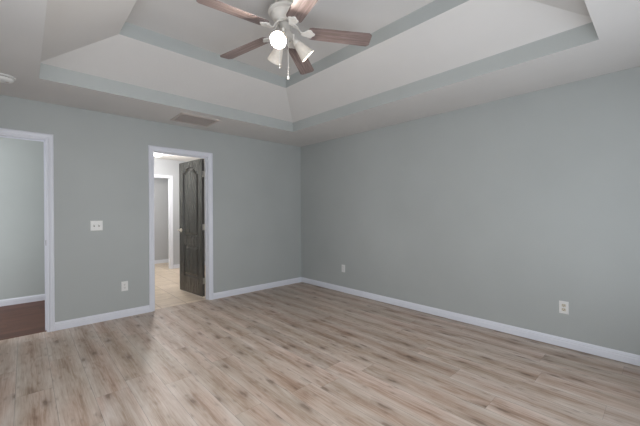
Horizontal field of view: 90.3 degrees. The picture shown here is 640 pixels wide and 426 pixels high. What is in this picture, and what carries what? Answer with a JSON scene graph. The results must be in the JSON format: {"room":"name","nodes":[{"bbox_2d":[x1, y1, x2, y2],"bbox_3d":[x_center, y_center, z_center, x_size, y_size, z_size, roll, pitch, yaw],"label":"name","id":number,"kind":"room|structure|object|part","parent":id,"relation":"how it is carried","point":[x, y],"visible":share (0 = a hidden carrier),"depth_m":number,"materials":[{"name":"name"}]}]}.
{"room":"empty bedroom","nodes":[
{"label":"empty bedroom","id":0,"kind":"room"},
{"bbox_2d":[0,137,44,299],"bbox_3d":[-4.906,0.045,3.879,3.580,2.460,0.100,0,0,-43],"label":"wall","id":1,"kind":"structure","parent":0,"point":[22,255],"depth_m":4.47,"materials":[{"name":"paint"}]},
{"bbox_2d":[0,294,44,306],"bbox_3d":[-4.827,1.229,3.874,3.455,0.089,0.014,0,0,-43],"label":"baseboard","id":2,"kind":"structure","parent":1,"relation":"attached to","point":[12,301],"depth_m":4.47,"materials":[{"name":"paint"}]},
{"bbox_2d":[0,95,300,321],"bbox_3d":[-2.005,0.030,4.299,4.666,2.460,0.115,0,0,-43],"label":"wall","id":3,"kind":"structure","parent":0,"point":[101,159],"depth_m":3.93,"materials":[{"name":"paint"}]},
{"bbox_2d":[0,330,46,339],"bbox_3d":[-3.222,1.268,3.167,0.765,0.004,0.040,0,0,-43],"label":"trim","id":4,"kind":"structure","parent":3,"relation":"attached to","point":[45,330],"depth_m":3.29,"materials":[{"name":"brown wood"}]},
{"bbox_2d":[0,128,54,331],"bbox_3d":[-3.229,0.215,3.164,0.897,2.110,0.152,0,0,-43],"label":"trim","id":5,"kind":"structure","parent":3,"relation":"attached to","point":[47,139],"depth_m":3.39,"materials":[{"name":"paint"}]},
{"bbox_2d":[90,220,102,230],"bbox_3d":[-2.578,0.146,3.676,0.118,0.116,0.017,0,0,-43],"label":"light switch","id":6,"kind":"object","parent":3,"relation":"attached to","point":[94,225],"visible":1,"depth_m":3.68,"materials":[{"name":"white plastic"}]},
{"bbox_2d":[55,305,149,330],"bbox_3d":[-2.511,1.220,3.741,0.927,0.089,0.014,0,0,-43],"label":"baseboard","id":7,"kind":"structure","parent":3,"relation":"attached to","point":[66,324],"depth_m":3.70,"materials":[{"name":"paint"}]},
{"bbox_2d":[121,281,127,290],"bbox_3d":[-2.374,0.889,3.871,0.072,0.116,0.009,0,0,-43],"label":"electrical outlet","id":8,"kind":"object","parent":3,"relation":"attached to","point":[124,285],"visible":1,"depth_m":3.87,"materials":[{"name":"white plastic"}]},
{"bbox_2d":[148,145,213,311],"bbox_3d":[-1.909,0.196,4.387,0.848,2.125,0.152,0,0,-43],"label":"trim","id":9,"kind":"structure","parent":3,"relation":"attached to","point":[209,289],"depth_m":4.48,"materials":[{"name":"paint"}]},
{"bbox_2d":[178,159,204,296],"bbox_3d":[-1.976,0.217,4.904,0.724,2.022,0.150,0,0,40],"label":"door","id":10,"kind":"structure","parent":3,"relation":"in","point":[191,229],"depth_m":4.86,"materials":[{"name":"grey paint"}]},
{"bbox_2d":[214,277,301,298],"bbox_3d":[-0.941,1.207,5.197,1.660,0.089,0.014,0,0,-43],"label":"baseboard","id":11,"kind":"structure","parent":3,"relation":"attached to","point":[233,292],"depth_m":5.10,"materials":[{"name":"paint"}]},
{"bbox_2d":[154,178,168,259],"bbox_3d":[-3.949,0.022,8.046,3.250,2.460,0.130,0,0,-43],"label":"wall","id":12,"kind":"structure","parent":0,"point":[160,184],"depth_m":7.95,"materials":[{"name":"grey paint"}]},
{"bbox_2d":[155,259,168,263],"bbox_3d":[-3.895,1.207,7.998,3.210,0.089,0.014,0,0,-43],"label":"baseboard","id":13,"kind":"structure","parent":12,"relation":"attached to","point":[162,260],"depth_m":7.95,"materials":[{"name":"paint"}]},
{"bbox_2d":[154,158,204,265],"bbox_3d":[-3.212,0.022,7.325,3.350,2.460,0.110,0,0,-43],"label":"wall","id":14,"kind":"structure","parent":0,"point":[161,166],"depth_m":7.20,"materials":[{"name":"paint"}]},
{"bbox_2d":[154,174,173,268],"bbox_3d":[-3.695,0.208,6.877,0.962,2.095,0.147,0,0,-43],"label":"trim","id":15,"kind":"structure","parent":14,"relation":"attached to","point":[169,177],"depth_m":7.13,"materials":[{"name":"paint"}]},
{"bbox_2d":[0,263,639,425],"bbox_3d":[-2.153,1.305,3.473,7.050,0.080,9.280,0,0,-43],"label":"floor","id":16,"kind":"structure","parent":0,"point":[301,353],"depth_m":2.56,"materials":[{"name":"brown wood"}]},
{"bbox_2d":[0,0,639,162],"bbox_3d":[-1.489,-1.511,4.107,5.180,0.660,9.250,0,0,-43],"label":"ceiling","id":17,"kind":"structure","parent":0,"point":[151,60],"depth_m":2.90,"materials":[{"name":"paint"}]},
{"bbox_2d":[0,73,15,83],"bbox_3d":[-2.716,-1.147,2.725,0.168,0.045,0.168,0,0,-43],"label":"smoke detector","id":18,"kind":"object","parent":17,"relation":"attached to","point":[4,78],"visible":1,"depth_m":2.71,"materials":[{"name":"white plastic"}]},
{"bbox_2d":[170,112,219,126],"bbox_3d":[-1.581,-1.173,4.036,0.480,0.013,0.400,0,0,-43],"label":"ceiling vent","id":19,"kind":"object","parent":17,"relation":"in","point":[182,117],"visible":1,"depth_m":4.00,"materials":[{"name":"metal"}]},
{"bbox_2d":[196,0,371,79],"bbox_3d":[-0.305,-1.353,2.464,1.261,0.633,1.315,0,0,-43],"label":"ceiling fan","id":20,"kind":"object","parent":17,"relation":"hanging from","point":[285,14],"visible":1,"depth_m":2.48,"materials":[{"name":"brown wood"}]},
{"bbox_3d":[-0.584,-1.395,2.214,0.511,0.006,0.139,-5,15,-41],"label":"blade","id":21,"kind":"part","parent":20,"relation":"part of","materials":[{"name":"brown wood"}]},
{"bbox_3d":[-0.630,-1.397,2.705,0.511,0.006,0.139,-4,10,31],"label":"blade","id":22,"kind":"part","parent":20,"relation":"part of","materials":[{"name":"brown wood"}]},
{"bbox_3d":[-0.350,-1.301,2.600,0.123,0.123,0.130,0,-43,-37],"label":"lamp shade","id":23,"kind":"part","parent":20,"relation":"part of","materials":[{"name":"white glass"}]},
{"bbox_3d":[-0.295,-1.300,2.358,0.123,0.123,0.130,0,43,11],"label":"lamp shade","id":24,"kind":"part","parent":20,"relation":"part of","materials":[{"name":"white glass"}]},
{"bbox_3d":[-0.294,-1.305,2.364,0.060,0.060,0.089,0,43,11],"label":"bulb","id":25,"kind":"part","parent":20,"relation":"part of","materials":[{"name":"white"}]},
{"bbox_3d":[-0.177,-1.399,2.901,0.139,0.006,0.511,-12,-6,12],"label":"blade","id":26,"kind":"part","parent":20,"relation":"part of","materials":[{"name":"brown wood"}]},
{"bbox_3d":[-0.103,-1.396,2.106,0.139,0.006,0.511,13,-1,-24],"label":"blade","id":27,"kind":"part","parent":20,"relation":"part of","materials":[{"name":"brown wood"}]},
{"bbox_3d":[-0.142,-1.301,2.540,0.130,0.123,0.123,45,-14,-15],"label":"lamp shade","id":28,"kind":"part","parent":20,"relation":"part of","materials":[{"name":"white glass"}]},
{"bbox_3d":[0.149,-1.399,2.530,0.511,0.006,0.139,3,-12,-5],"label":"blade","id":29,"kind":"part","parent":20,"relation":"part of","materials":[{"name":"brown wood"}]},
{"bbox_2d":[301,66,639,354],"bbox_3d":[1.431,0.018,3.937,0.120,2.460,5.088,0,0,-43],"label":"wall","id":30,"kind":"structure","parent":0,"point":[506,210],"depth_m":3.34,"materials":[{"name":"paint"}]},
{"bbox_2d":[301,277,639,365],"bbox_3d":[1.340,1.201,3.945,0.014,0.085,4.923,0,0,-43],"label":"baseboard","id":31,"kind":"structure","parent":30,"relation":"attached to","point":[617,355],"depth_m":3.33,"materials":[{"name":"paint"}]},
{"bbox_2d":[559,300,568,314],"bbox_3d":[2.261,0.876,2.953,0.009,0.116,0.072,0,0,-43],"label":"electrical outlet","id":32,"kind":"object","parent":30,"relation":"attached to","point":[563,305],"visible":1,"depth_m":2.95,"materials":[{"name":"white plastic"}]}
]}

